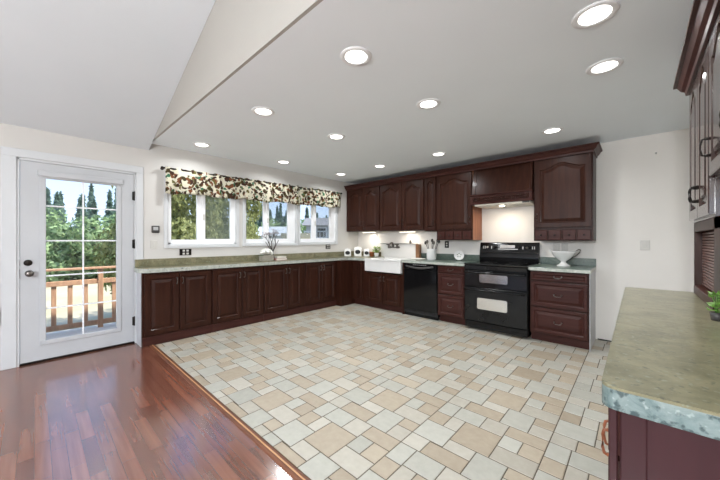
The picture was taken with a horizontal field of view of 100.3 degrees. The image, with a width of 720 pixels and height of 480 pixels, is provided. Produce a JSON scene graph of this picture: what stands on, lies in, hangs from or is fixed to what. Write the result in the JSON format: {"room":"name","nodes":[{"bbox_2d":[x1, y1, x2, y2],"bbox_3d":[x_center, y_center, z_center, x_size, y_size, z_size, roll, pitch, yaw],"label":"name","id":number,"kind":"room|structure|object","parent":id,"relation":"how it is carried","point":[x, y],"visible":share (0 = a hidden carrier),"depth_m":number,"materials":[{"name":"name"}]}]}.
{"room":"kitchen","nodes":[
{"label":"kitchen","id":0,"kind":"room"},
{"bbox_2d":[0,0,215,149],"bbox_3d":[-1.514,-1.892,-0.873,8.040,1.628,5.262,0,0,43],"label":"ceiling","id":1,"kind":"structure","parent":0,"point":[109,71],"depth_m":2.55,"materials":[{"name":"paint"}]},
{"bbox_2d":[0,343,293,479],"bbox_3d":[-1.498,1.266,-0.856,7.880,0.060,5.150,0,0,43],"label":"floor","id":2,"kind":"structure","parent":0,"point":[123,412],"depth_m":1.98,"materials":[{"name":"red laminate"}]},
{"bbox_2d":[149,345,309,479],"bbox_3d":[-0.691,1.231,1.916,4.755,0.010,0.058,0,0,43],"label":"trim","id":3,"kind":"structure","parent":2,"relation":"on","point":[287,466],"depth_m":1.99,"materials":[{"name":"brown wood"}]},
{"bbox_2d":[0,123,357,369],"bbox_3d":[-3.077,-0.139,3.316,0.140,2.750,9.096,0,0,43],"label":"wall","id":4,"kind":"structure","parent":0,"point":[151,160],"depth_m":3.81,"materials":[{"name":"paint"}]},
{"bbox_2d":[1,146,142,370],"bbox_3d":[-3.068,0.171,3.304,0.148,2.130,1.120,0,0,43],"label":"trim","id":5,"kind":"structure","parent":4,"relation":"attached to","point":[10,157],"depth_m":2.91,"materials":[{"name":"white wood"}]},
{"bbox_2d":[19,160,134,363],"bbox_3d":[-3.003,0.212,3.275,0.119,2.003,0.934,0,0,43],"label":"door","id":6,"kind":"structure","parent":4,"relation":"in","point":[34,345],"depth_m":3.13,"materials":[{"name":"paint"}]},
{"bbox_2d":[19,341,134,366],"bbox_3d":[-3.058,1.227,3.314,0.130,0.018,0.920,0,0,43],"label":"threshold","id":7,"kind":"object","parent":4,"relation":"attached to","point":[132,342],"depth_m":3.23,"materials":[{"name":"brown metal"}]},
{"bbox_2d":[152,226,159,232],"bbox_3d":[-2.552,-0.138,3.762,0.024,0.090,0.084,0,0,43],"label":"thermostat","id":8,"kind":"object","parent":4,"relation":"attached to","point":[155,229],"visible":1,"depth_m":3.75,"materials":[{"name":"plastic"}]},
{"bbox_2d":[180,249,190,254],"bbox_3d":[-2.325,0.158,4.019,0.009,0.085,0.145,0,0,43],"label":"wall outlet","id":9,"kind":"object","parent":4,"relation":"attached to","point":[182,251],"visible":1,"depth_m":4.02,"materials":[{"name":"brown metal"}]},
{"bbox_2d":[164,172,238,247],"bbox_3d":[-2.186,-0.382,4.222,0.089,0.969,0.989,0,0,43],"label":"window","id":10,"kind":"structure","parent":4,"relation":"in","point":[233,241],"depth_m":4.19,"materials":[{"name":"white plastic"}]},
{"bbox_2d":[160,166,341,207],"bbox_3d":[-1.426,-0.778,4.921,0.106,0.381,3.150,0,0,43],"label":"valance","id":11,"kind":"object","parent":4,"relation":"attached to","point":[178,180],"visible":1,"depth_m":4.50,"materials":[{"name":"fabric"}]},
{"bbox_2d":[135,251,380,266],"bbox_3d":[-1.127,0.278,4.851,0.639,0.093,3.956,0,0,43],"label":"backsplash","id":12,"kind":"structure","parent":4,"relation":"attached to","point":[215,259],"depth_m":4.32,"materials":[{"name":"green stone"}]},
{"bbox_2d":[243,198,297,245],"bbox_3d":[-1.467,-0.387,5.000,0.089,0.959,1.019,0,0,43],"label":"window","id":13,"kind":"structure","parent":4,"relation":"in","point":[292,210],"depth_m":4.98,"materials":[{"name":"white plastic"}]},
{"bbox_2d":[298,205,337,244],"bbox_3d":[-0.790,-0.392,5.733,0.089,0.949,0.964,0,0,43],"label":"window","id":14,"kind":"structure","parent":4,"relation":"in","point":[333,212],"depth_m":5.72,"materials":[{"name":"white plastic"}]},
{"bbox_2d":[154,0,322,138],"bbox_3d":[0.365,-0.700,0.989,7.605,3.872,0.020,0,0,43],"label":"wall","id":15,"kind":"structure","parent":0,"point":[234,32],"depth_m":2.20,"materials":[{"name":"paint"}]},
{"bbox_2d":[156,303,610,479],"bbox_3d":[0.528,1.266,3.423,5.010,0.060,3.806,0,0,43],"label":"floor tile","id":16,"kind":"structure","parent":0,"point":[354,391],"depth_m":2.39,"materials":[{"name":"beige tile"}]},
{"bbox_2d":[136,269,211,347],"bbox_3d":[-2.318,0.810,3.807,0.303,0.852,0.779,0,0,43],"label":"base cabinet","id":17,"kind":"object","parent":16,"relation":"on","point":[175,305],"visible":0.98,"depth_m":3.68,"materials":[{"name":"brown wood"}]},
{"bbox_2d":[211,265,263,331],"bbox_3d":[-1.796,0.810,4.373,0.303,0.852,0.762,0,0,43],"label":"base cabinet","id":18,"kind":"object","parent":16,"relation":"on","point":[236,292],"visible":0.96,"depth_m":4.27,"materials":[{"name":"brown wood"}]},
{"bbox_2d":[263,263,304,320],"bbox_3d":[-1.272,0.810,4.940,0.303,0.852,0.780,0,0,43],"label":"base cabinet","id":19,"kind":"object","parent":16,"relation":"on","point":[283,284],"visible":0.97,"depth_m":4.84,"materials":[{"name":"brown wood"}]},
{"bbox_2d":[305,261,335,311],"bbox_3d":[-0.760,0.810,5.494,0.303,0.852,0.730,0,0,43],"label":"base cabinet","id":20,"kind":"object","parent":16,"relation":"on","point":[320,277],"visible":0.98,"depth_m":5.39,"materials":[{"name":"brown wood"}]},
{"bbox_2d":[336,260,367,305],"bbox_3d":[-0.050,0.810,5.943,0.738,0.852,0.884,0,0,43],"label":"base cabinet","id":21,"kind":"object","parent":16,"relation":"on","point":[350,274],"visible":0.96,"depth_m":5.70,"materials":[{"name":"brown wood"}]},
{"bbox_2d":[134,255,382,272],"bbox_3d":[-1.089,0.352,4.811,0.749,0.056,3.960,0,0,43],"label":"countertop","id":22,"kind":"structure","parent":21,"relation":"on","point":[170,268],"depth_m":4.25,"materials":[{"name":"green stone"}]},
{"bbox_2d":[259,248,273,260],"bbox_3d":[-1.479,0.226,4.769,0.164,0.196,0.259,0,0,43],"label":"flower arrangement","id":23,"kind":"object","parent":22,"relation":"on","point":[269,257],"visible":1,"depth_m":4.72,"materials":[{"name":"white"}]},
{"bbox_2d":[261,229,278,254],"bbox_3d":[-1.423,0.069,4.839,0.120,0.510,0.322,0,0,32],"label":"arrangement","id":24,"kind":"object","parent":22,"relation":"on","point":[269,234],"visible":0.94,"depth_m":4.87,"materials":[{"name":"plastic"}]},
{"bbox_2d":[344,248,350,255],"bbox_3d":[-0.235,0.241,6.102,0.135,0.165,0.141,0,0,0],"label":"canister","id":25,"kind":"object","parent":22,"relation":"on","point":[347,252],"visible":0.98,"depth_m":6.04,"materials":[{"name":"white ceramic"}]},
{"bbox_2d":[354,246,361,255],"bbox_3d":[-0.028,0.224,6.156,0.150,0.200,0.156,0,0,3],"label":"canister","id":26,"kind":"object","parent":22,"relation":"on","point":[357,250],"visible":0.96,"depth_m":6.08,"materials":[{"name":"white ceramic"}]},
{"bbox_2d":[364,249,369,255],"bbox_3d":[0.153,0.246,6.131,0.120,0.155,0.126,0,0,5],"label":"canister","id":27,"kind":"object","parent":22,"relation":"on","point":[366,251],"visible":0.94,"depth_m":6.08,"materials":[{"name":"white ceramic"}]},
{"bbox_2d":[372,246,380,256],"bbox_3d":[0.335,0.214,5.929,0.217,0.221,0.203,0,0,11],"label":"potted plant","id":28,"kind":"object","parent":22,"relation":"on","point":[376,253],"visible":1,"depth_m":5.91,"materials":[{"name":"green plant"}]},
{"bbox_2d":[364,243,417,273],"bbox_3d":[0.571,0.308,5.530,0.890,0.504,0.645,0,0,43],"label":"sink","id":29,"kind":"object","parent":22,"relation":"in","point":[390,262],"visible":0.85,"depth_m":5.51,"materials":[{"name":"ceramic"}]},
{"bbox_2d":[365,257,409,273],"bbox_3d":[0.607,0.449,5.502,0.800,0.222,0.637,0,0,43],"label":"basin","id":30,"kind":"object","parent":29,"relation":"in","point":[383,264],"depth_m":5.28,"materials":[{"name":"white ceramic"}]},
{"bbox_2d":[386,242,399,247],"bbox_3d":[0.615,0.092,5.735,0.290,0.124,0.194,0,0,43],"label":"faucet","id":31,"kind":"object","parent":29,"relation":"attached to","point":[390,243],"visible":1,"depth_m":5.72,"materials":[{"name":"grey metal"}]},
{"bbox_2d":[366,271,401,312],"bbox_3d":[0.606,0.908,5.501,0.805,0.655,0.640,0,0,43],"label":"base cabinet","id":32,"kind":"object","parent":16,"relation":"on","point":[383,290],"visible":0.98,"depth_m":5.28,"materials":[{"name":"brown wood"}]},
{"bbox_2d":[402,262,405,313],"bbox_3d":[0.931,0.803,5.237,0.032,0.866,0.587,0,0,43],"label":"filler panel","id":33,"kind":"object","parent":16,"relation":"on","point":[403,268],"visible":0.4,"depth_m":5.02,"materials":[{"name":"brown wood"}]},
{"bbox_2d":[404,263,439,320],"bbox_3d":[1.140,0.805,4.981,0.606,0.862,0.625,0,0,43],"label":"dishwasher","id":34,"kind":"object","parent":16,"relation":"on","point":[420,280],"visible":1,"depth_m":4.76,"materials":[{"name":"black metal"}]},
{"bbox_2d":[438,265,464,324],"bbox_3d":[1.540,0.803,4.638,0.432,0.866,0.640,0,0,43],"label":"base cabinet","id":35,"kind":"object","parent":16,"relation":"on","point":[451,279],"visible":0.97,"depth_m":4.43,"materials":[{"name":"brown wood"}]},
{"bbox_2d":[401,258,474,265],"bbox_3d":[1.307,0.346,4.865,1.088,0.044,0.630,0,0,43],"label":"countertop","id":36,"kind":"structure","parent":35,"relation":"on","point":[423,261],"depth_m":4.67,"materials":[{"name":"green stone"}]},
{"bbox_2d":[416,244,420,257],"bbox_3d":[1.067,0.197,5.423,0.071,0.252,0.085,0,0,43],"label":"wooden block","id":37,"kind":"object","parent":36,"relation":"on","point":[418,246],"visible":0.78,"depth_m":5.39,"materials":[{"name":"brown wood"}]},
{"bbox_2d":[427,249,435,259],"bbox_3d":[1.218,0.234,5.069,0.162,0.180,0.162,0,0,43],"label":"utensil crock","id":38,"kind":"object","parent":36,"relation":"on","point":[431,253],"visible":0.98,"depth_m":5.00,"materials":[{"name":"white ceramic"}]},
{"bbox_2d":[454,250,463,260],"bbox_3d":[1.579,0.242,4.754,0.152,0.163,0.092,0,0,19],"label":"round dish","id":39,"kind":"object","parent":36,"relation":"on","point":[458,255],"visible":1,"depth_m":4.75,"materials":[{"name":"white ceramic"}]},
{"bbox_2d":[464,242,539,337],"bbox_3d":[1.973,0.619,4.183,0.806,1.174,0.709,0,0,43],"label":"range","id":40,"kind":"object","parent":16,"relation":"on","point":[497,286],"visible":1,"depth_m":4.01,"materials":[{"name":"black metal"}]},
{"bbox_2d":[464,261,537,267],"bbox_3d":[1.972,0.329,4.181,0.806,0.022,0.593,0,0,43],"label":"cooktop","id":41,"kind":"object","parent":40,"relation":"in","point":[480,264],"depth_m":4.12,"materials":[{"name":"glass"}]},
{"bbox_2d":[530,270,595,350],"bbox_3d":[2.523,0.803,3.730,0.596,0.866,0.640,0,0,43],"label":"base cabinet","id":42,"kind":"object","parent":16,"relation":"on","point":[562,304],"visible":0.99,"depth_m":3.51,"materials":[{"name":"brown wood"}]},
{"bbox_2d":[529,264,595,273],"bbox_3d":[2.529,0.346,3.736,0.610,0.044,0.630,0,0,43],"label":"countertop","id":43,"kind":"structure","parent":42,"relation":"on","point":[540,267],"depth_m":3.58,"materials":[{"name":"green stone"}]},
{"bbox_2d":[549,249,580,266],"bbox_3d":[2.558,0.215,3.764,0.269,0.219,0.269,0,0,-21],"label":"footed bowl","id":44,"kind":"object","parent":43,"relation":"on","point":[563,256],"visible":1,"depth_m":3.71,"materials":[{"name":"white ceramic"}]},
{"bbox_2d":[601,385,719,479],"bbox_3d":[1.000,0.806,0.725,0.647,0.860,0.635,0,0,43],"label":"base cabinet","id":45,"kind":"object","parent":16,"relation":"on","point":[639,448],"visible":0.51,"depth_m":0.64,"materials":[{"name":"brown wood"}]},
{"bbox_2d":[602,287,719,440],"bbox_3d":[1.431,0.349,1.175,0.629,0.050,1.932,0,0,43],"label":"countertop","id":46,"kind":"structure","parent":45,"relation":"on","point":[662,366],"depth_m":0.80,"materials":[{"name":"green stone"}]},
{"bbox_2d":[694,216,719,310],"bbox_3d":[1.923,0.108,1.474,0.308,0.431,0.805,0,0,43],"label":"appliance garage","id":47,"kind":"object","parent":46,"relation":"on","point":[706,232],"visible":1,"depth_m":1.66,"materials":[{"name":"brown wood"}]},
{"bbox_2d":[706,290,719,320],"bbox_3d":[1.445,0.263,1.209,0.066,0.122,0.070,0,0,43],"label":"potted plant","id":48,"kind":"object","parent":46,"relation":"on","point":[715,316],"visible":1,"depth_m":1.21,"materials":[{"name":"green plant"}]},
{"bbox_2d":[152,0,693,183],"bbox_3d":[0.540,-1.254,3.436,5.050,0.100,3.812,0,0,43],"label":"ceiling","id":49,"kind":"structure","parent":0,"point":[502,73],"depth_m":2.41,"materials":[{"name":"paint"}]},
{"bbox_2d":[192,142,210,147],"bbox_3d":[-1.983,-1.200,3.778,0.208,0.008,0.208,0,0,43],"label":"recessed light","id":50,"kind":"object","parent":49,"relation":"in","point":[199,144],"visible":1,"depth_m":3.76,"materials":[{"name":"white"}]},
{"bbox_2d":[251,106,274,115],"bbox_3d":[-0.897,-1.200,2.802,0.208,0.008,0.208,0,0,43],"label":"recessed light","id":51,"kind":"object","parent":49,"relation":"in","point":[259,110],"visible":1,"depth_m":2.79,"materials":[{"name":"white glass"}]},
{"bbox_2d":[277,160,289,163],"bbox_3d":[-1.163,-1.200,4.614,0.208,0.008,0.208,0,0,43],"label":"recessed light","id":52,"kind":"object","parent":49,"relation":"in","point":[278,161],"visible":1,"depth_m":4.62,"materials":[{"name":"white glass"}]},
{"bbox_2d":[327,133,344,139],"bbox_3d":[-0.266,-1.200,3.485,0.208,0.008,0.208,0,0,43],"label":"recessed light","id":53,"kind":"object","parent":49,"relation":"in","point":[335,136],"visible":1,"depth_m":3.47,"materials":[{"name":"white"}]},
{"bbox_2d":[340,46,371,65],"bbox_3d":[-0.021,-1.200,1.966,0.208,0.008,0.208,0,0,43],"label":"recessed light","id":54,"kind":"object","parent":49,"relation":"in","point":[354,55],"visible":1,"depth_m":1.96,"materials":[{"name":"white glass"}]},
{"bbox_2d":[373,164,385,167],"bbox_3d":[0.331,-1.200,4.868,0.208,0.008,0.208,0,0,43],"label":"recessed light","id":55,"kind":"object","parent":49,"relation":"in","point":[378,165],"visible":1,"depth_m":4.87,"materials":[{"name":"white glass"}]},
{"bbox_2d":[416,98,440,108],"bbox_3d":[0.610,-1.200,2.650,0.208,0.008,0.208,0,0,43],"label":"recessed light","id":56,"kind":"object","parent":49,"relation":"in","point":[430,103],"visible":1,"depth_m":2.63,"materials":[{"name":"white glass"}]},
{"bbox_2d":[431,152,445,155],"bbox_3d":[1.108,-1.200,4.191,0.208,0.008,0.208,0,0,43],"label":"recessed light","id":57,"kind":"object","parent":49,"relation":"in","point":[435,153],"visible":1,"depth_m":4.19,"materials":[{"name":"white"}]},
{"bbox_2d":[541,127,563,133],"bbox_3d":[2.116,-1.200,3.293,0.208,0.008,0.208,0,0,43],"label":"recessed light","id":58,"kind":"object","parent":49,"relation":"in","point":[552,130],"visible":1,"depth_m":3.28,"materials":[{"name":"white"}]},
{"bbox_2d":[571,0,619,28],"bbox_3d":[1.256,-1.200,1.603,0.208,0.008,0.208,0,0,43],"label":"recessed light","id":59,"kind":"object","parent":49,"relation":"in","point":[594,14],"visible":1,"depth_m":1.59,"materials":[{"name":"white plastic"}]},
{"bbox_2d":[586,57,623,74],"bbox_3d":[1.697,-1.200,2.081,0.208,0.008,0.208,0,0,43],"label":"recessed light","id":60,"kind":"object","parent":49,"relation":"in","point":[604,66],"visible":1,"depth_m":2.07,"materials":[{"name":"white"}]},
{"bbox_2d":[358,128,693,340],"bbox_3d":[1.911,-0.139,4.832,5.130,2.750,0.140,0,0,43],"label":"wall","id":61,"kind":"structure","parent":0,"point":[642,194],"depth_m":3.56,"materials":[{"name":"paint"}]},
{"bbox_2d":[347,186,379,231],"bbox_3d":[0.168,-0.614,6.065,0.888,0.870,0.405,0,0,43],"label":"upper cabinet","id":62,"kind":"object","parent":61,"relation":"attached to","point":[363,204],"visible":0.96,"depth_m":5.91,"materials":[{"name":"brown wood"}]},
{"bbox_2d":[344,142,602,190],"bbox_3d":[1.347,-1.071,4.956,4.127,0.090,0.436,0,0,43],"label":"crown molding","id":63,"kind":"structure","parent":62,"relation":"attached to","point":[595,147],"depth_m":4.20,"materials":[{"name":"brown wood"}]},
{"bbox_2d":[380,179,424,231],"bbox_3d":[0.843,-0.609,5.442,0.946,0.880,0.405,0,0,43],"label":"upper cabinet","id":64,"kind":"object","parent":61,"relation":"attached to","point":[402,204],"visible":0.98,"depth_m":5.27,"materials":[{"name":"brown wood"}]},
{"bbox_2d":[425,177,436,231],"bbox_3d":[1.273,-0.599,5.045,0.220,0.900,0.405,0,0,43],"label":"upper cabinet","id":65,"kind":"object","parent":61,"relation":"attached to","point":[430,183],"visible":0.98,"depth_m":4.91,"materials":[{"name":"brown wood"}]},
{"bbox_2d":[421,253,479,260],"bbox_3d":[1.514,0.277,5.089,1.088,0.094,0.019,0,0,43],"label":"backsplash","id":66,"kind":"structure","parent":61,"relation":"attached to","point":[423,255],"depth_m":5.04,"materials":[{"name":"green stone"}]},
{"bbox_2d":[437,171,481,239],"bbox_3d":[1.572,-0.525,4.769,0.590,1.047,0.405,0,0,43],"label":"upper cabinet","id":67,"kind":"object","parent":61,"relation":"attached to","point":[457,219],"visible":0.99,"depth_m":4.62,"materials":[{"name":"brown wood"}]},
{"bbox_2d":[470,161,533,208],"bbox_3d":[2.059,-0.759,4.272,0.808,0.579,0.474,0,0,43],"label":"range hood","id":68,"kind":"object","parent":61,"relation":"attached to","point":[509,185],"visible":0.98,"depth_m":4.12,"materials":[{"name":"brown wood"}]},
{"bbox_2d":[553,243,559,250],"bbox_3d":[2.653,0.096,4.044,0.075,0.115,0.009,0,0,43],"label":"wall outlet","id":69,"kind":"object","parent":61,"relation":"attached to","point":[556,246],"visible":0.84,"depth_m":4.04,"materials":[{"name":"white plastic"}]},
{"bbox_2d":[561,243,567,250],"bbox_3d":[2.723,0.096,3.979,0.075,0.115,0.010,0,0,43],"label":"light switch","id":70,"kind":"object","parent":61,"relation":"attached to","point":[564,246],"visible":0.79,"depth_m":3.98,"materials":[{"name":"white plastic"}]},
{"bbox_2d":[534,152,595,240],"bbox_3d":[2.602,-0.520,3.817,0.613,1.057,0.405,0,0,43],"label":"upper cabinet","id":71,"kind":"object","parent":61,"relation":"attached to","point":[564,187],"visible":1,"depth_m":3.67,"materials":[{"name":"brown wood"}]},
{"bbox_2d":[540,257,595,265],"bbox_3d":[2.736,0.277,3.960,0.610,0.094,0.019,0,0,43],"label":"backsplash","id":72,"kind":"structure","parent":61,"relation":"attached to","point":[543,260],"depth_m":3.90,"materials":[{"name":"green stone"}]},
{"bbox_2d":[640,240,649,249],"bbox_3d":[3.288,0.056,3.457,0.085,0.115,0.010,0,0,43],"label":"light switch","id":73,"kind":"object","parent":61,"relation":"attached to","point":[644,244],"visible":1,"depth_m":3.45,"materials":[{"name":"white plastic"}]},
{"bbox_3d":[2.412,-0.139,1.683,0.120,2.750,3.806,0,0,43],"label":"wall","id":74,"kind":"structure","parent":0,"visible":0},
{"bbox_2d":[688,39,719,222],"bbox_3d":[1.942,-0.529,1.531,0.357,0.840,0.695,0,0,43],"label":"upper cabinet","id":75,"kind":"object","parent":74,"relation":"attached to","point":[704,189],"visible":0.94,"depth_m":1.54,"materials":[{"name":"brown wood"}]},
{"bbox_2d":[699,9,719,177],"bbox_3d":[1.401,-0.614,0.946,0.357,0.670,0.890,0,0,43],"label":"upper cabinet","id":76,"kind":"object","parent":74,"relation":"attached to","point":[714,39],"visible":0.99,"depth_m":1.27,"materials":[{"name":"brown wood"}]},
{"bbox_2d":[673,0,719,95],"bbox_3d":[1.649,-0.962,1.238,0.390,0.095,1.656,0,0,43],"label":"crown molding","id":77,"kind":"structure","parent":76,"relation":"attached to","point":[703,15],"depth_m":1.44,"materials":[{"name":"brown wood"}]},
{"label":"outside","id":78,"kind":"structure","parent":0,"visible":0},
{"bbox_2d":[46,277,113,332],"bbox_3d":[-8.186,2.186,27.982,130.000,0.100,150.000,0,0,43],"label":"ground","id":79,"kind":"structure","parent":78,"point":[61,291],"depth_m":9.99,"materials":[{"name":"beige"}]},
{"bbox_2d":[46,187,51,225],"bbox_3d":[-37.975,-2.183,36.588,2.632,8.643,2.489,0,0,24],"label":"fir tree","id":80,"kind":"object","parent":79,"relation":"on","point":[48,191],"visible":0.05,"depth_m":36.44,"materials":[{"name":"green plant"}]},
{"bbox_2d":[49,191,64,224],"bbox_3d":[-34.529,-1.766,34.343,2.632,7.808,2.489,0,0,-2],"label":"fir tree","id":81,"kind":"object","parent":79,"relation":"on","point":[56,202],"visible":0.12,"depth_m":34.27,"materials":[{"name":"green plant"}]},
{"bbox_2d":[46,207,70,259],"bbox_3d":[-22.345,0.167,20.118,5.384,4.880,5.169,0,0,-27],"label":"bushy tree","id":82,"kind":"object","parent":79,"relation":"on","point":[48,217],"visible":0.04,"depth_m":19.88,"materials":[{"name":"green plant"}]},
{"bbox_2d":[59,191,67,221],"bbox_3d":[-40.142,-2.289,40.385,2.632,8.854,2.489,0,0,-5],"label":"fir tree","id":83,"kind":"object","parent":79,"relation":"on","point":[60,192],"visible":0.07,"depth_m":40.45,"materials":[{"name":"green plant"}]},
{"bbox_2d":[74,198,79,226],"bbox_3d":[-36.272,-1.825,39.044,2.632,7.927,2.489,0,0,12],"label":"fir tree","id":84,"kind":"object","parent":79,"relation":"on","point":[77,210],"visible":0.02,"depth_m":38.85,"materials":[{"name":"green plant"}]},
{"bbox_2d":[46,213,115,281],"bbox_3d":[-14.654,0.435,16.600,4.464,4.215,4.650,0,0,-12],"label":"bushy tree","id":85,"kind":"object","parent":79,"relation":"on","point":[66,254],"visible":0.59,"depth_m":15.28,"materials":[{"name":"green plant"}]},
{"bbox_2d":[72,193,90,230],"bbox_3d":[-29.898,-1.489,32.541,2.489,7.254,2.632,0,0,24],"label":"fir tree","id":86,"kind":"object","parent":79,"relation":"on","point":[79,213],"visible":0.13,"depth_m":32.32,"materials":[{"name":"green plant"}]},
{"bbox_2d":[86,183,94,217],"bbox_3d":[-38.376,-3.134,43.064,2.632,10.545,2.489,0,0,-6],"label":"fir tree","id":87,"kind":"object","parent":79,"relation":"on","point":[91,196],"visible":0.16,"depth_m":42.90,"materials":[{"name":"green plant"}]},
{"bbox_2d":[88,198,100,233],"bbox_3d":[-32.014,-1.469,36.121,2.632,7.213,2.489,0,0,-37],"label":"fir tree","id":88,"kind":"object","parent":79,"relation":"on","point":[93,213],"visible":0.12,"depth_m":35.97,"materials":[{"name":"green plant"}]},
{"bbox_2d":[104,189,113,228],"bbox_3d":[-34.632,-2.493,41.664,2.632,9.262,2.489,0,0,20],"label":"fir tree","id":89,"kind":"object","parent":79,"relation":"on","point":[109,202],"visible":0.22,"depth_m":41.41,"materials":[{"name":"green plant"}]},
{"bbox_2d":[91,186,228,294],"bbox_3d":[-4.944,-0.251,7.943,2.910,5.686,3.169,0,0,39],"label":"leafy tree","id":90,"kind":"object","parent":79,"relation":"on","point":[183,227],"visible":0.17,"depth_m":7.45,"materials":[{"name":"green plant"}]},
{"bbox_2d":[205,198,261,238],"bbox_3d":[-5.048,-0.383,12.103,2.641,6.001,2.425,0,0,26],"label":"leafy tree","id":91,"kind":"object","parent":79,"relation":"on","point":[253,211],"visible":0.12,"depth_m":12.03,"materials":[{"name":"green plant"}]},
{"bbox_2d":[257,205,261,228],"bbox_3d":[-15.591,-1.980,47.871,2.632,8.237,2.489,0,0,23],"label":"fir tree","id":92,"kind":"object","parent":79,"relation":"on","point":[259,223],"visible":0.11,"depth_m":47.57,"materials":[{"name":"green plant"}]},
{"bbox_2d":[246,218,280,237],"bbox_3d":[-12.901,-0.102,39.180,5.482,5.546,5.263,0,0,-19],"label":"bushy tree","id":93,"kind":"object","parent":79,"relation":"on","point":[270,221],"visible":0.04,"depth_m":37.99,"materials":[{"name":"green plant"}]},
{"bbox_2d":[275,206,278,222],"bbox_3d":[-17.774,-2.725,64.880,2.632,9.727,2.489,0,0,20],"label":"fir tree","id":94,"kind":"object","parent":79,"relation":"on","point":[277,209],"visible":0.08,"depth_m":64.66,"materials":[{"name":"green plant"}]},
{"bbox_2d":[275,213,281,226],"bbox_3d":[-13.464,-1.261,49.824,2.632,6.798,2.489,0,0,-33],"label":"fir tree","id":95,"kind":"object","parent":79,"relation":"on","point":[278,214],"visible":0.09,"depth_m":49.67,"materials":[{"name":"green plant"}]},
{"bbox_2d":[256,227,301,238],"bbox_3d":[-9.144,0.286,34.313,4.800,3.700,2.400,0,0,8],"label":"house","id":96,"kind":"structure","parent":79,"relation":"on","point":[280,229],"depth_m":33.75,"materials":[{"name":"white"}]},
{"bbox_2d":[279,203,282,226],"bbox_3d":[-16.009,-2.820,61.407,2.632,9.917,2.489,0,0,-38],"label":"fir tree","id":97,"kind":"object","parent":79,"relation":"on","point":[280,205],"visible":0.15,"depth_m":61.23,"materials":[{"name":"green plant"}]},
{"bbox_2d":[282,216,286,226],"bbox_3d":[-14.191,-1.262,56.507,2.489,6.800,2.632,0,0,28],"label":"fir tree","id":98,"kind":"object","parent":79,"relation":"on","point":[284,217],"visible":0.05,"depth_m":56.41,"materials":[{"name":"green plant"}]},
{"bbox_2d":[282,219,305,232],"bbox_3d":[-8.322,-0.102,42.619,5.482,5.546,5.263,0,0,20],"label":"bushy tree","id":99,"kind":"object","parent":79,"relation":"on","point":[302,228],"visible":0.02,"depth_m":40.38,"materials":[{"name":"green plant"}]},
{"bbox_2d":[281,233,309,238],"bbox_3d":[-4.305,0.826,21.130,2.000,2.620,1.700,0,0,0],"label":"shed","id":100,"kind":"object","parent":79,"relation":"on","point":[283,235],"visible":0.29,"depth_m":20.28,"materials":[{"name":"beige"}]},
{"bbox_2d":[304,207,308,227],"bbox_3d":[-9.470,-1.985,54.263,2.632,8.246,2.489,0,0,28],"label":"fir tree","id":101,"kind":"object","parent":79,"relation":"on","point":[307,209],"visible":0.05,"depth_m":54.04,"materials":[{"name":"green plant"}]},
{"bbox_2d":[302,218,328,237],"bbox_3d":[-1.628,0.136,24.781,5.700,4.000,4.520,0,0,0],"label":"house","id":102,"kind":"structure","parent":79,"relation":"on","point":[322,224],"depth_m":23.62,"materials":[{"name":"grey"}]},
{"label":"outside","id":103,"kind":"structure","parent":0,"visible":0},
{"bbox_2d":[46,322,115,338],"bbox_3d":[-4.043,1.346,3.530,1.570,0.060,4.700,0,0,43],"label":"deck","id":104,"kind":"object","parent":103,"point":[56,334],"depth_m":4.38,"materials":[{"name":"grey wood"}]},
{"bbox_2d":[46,266,115,331],"bbox_3d":[-4.509,1.258,3.961,0.120,1.715,4.700,0,0,43],"label":"deck railing","id":105,"kind":"object","parent":104,"relation":"on","point":[100,280],"visible":0.26,"depth_m":4.44,"materials":[{"name":"brown wood"}]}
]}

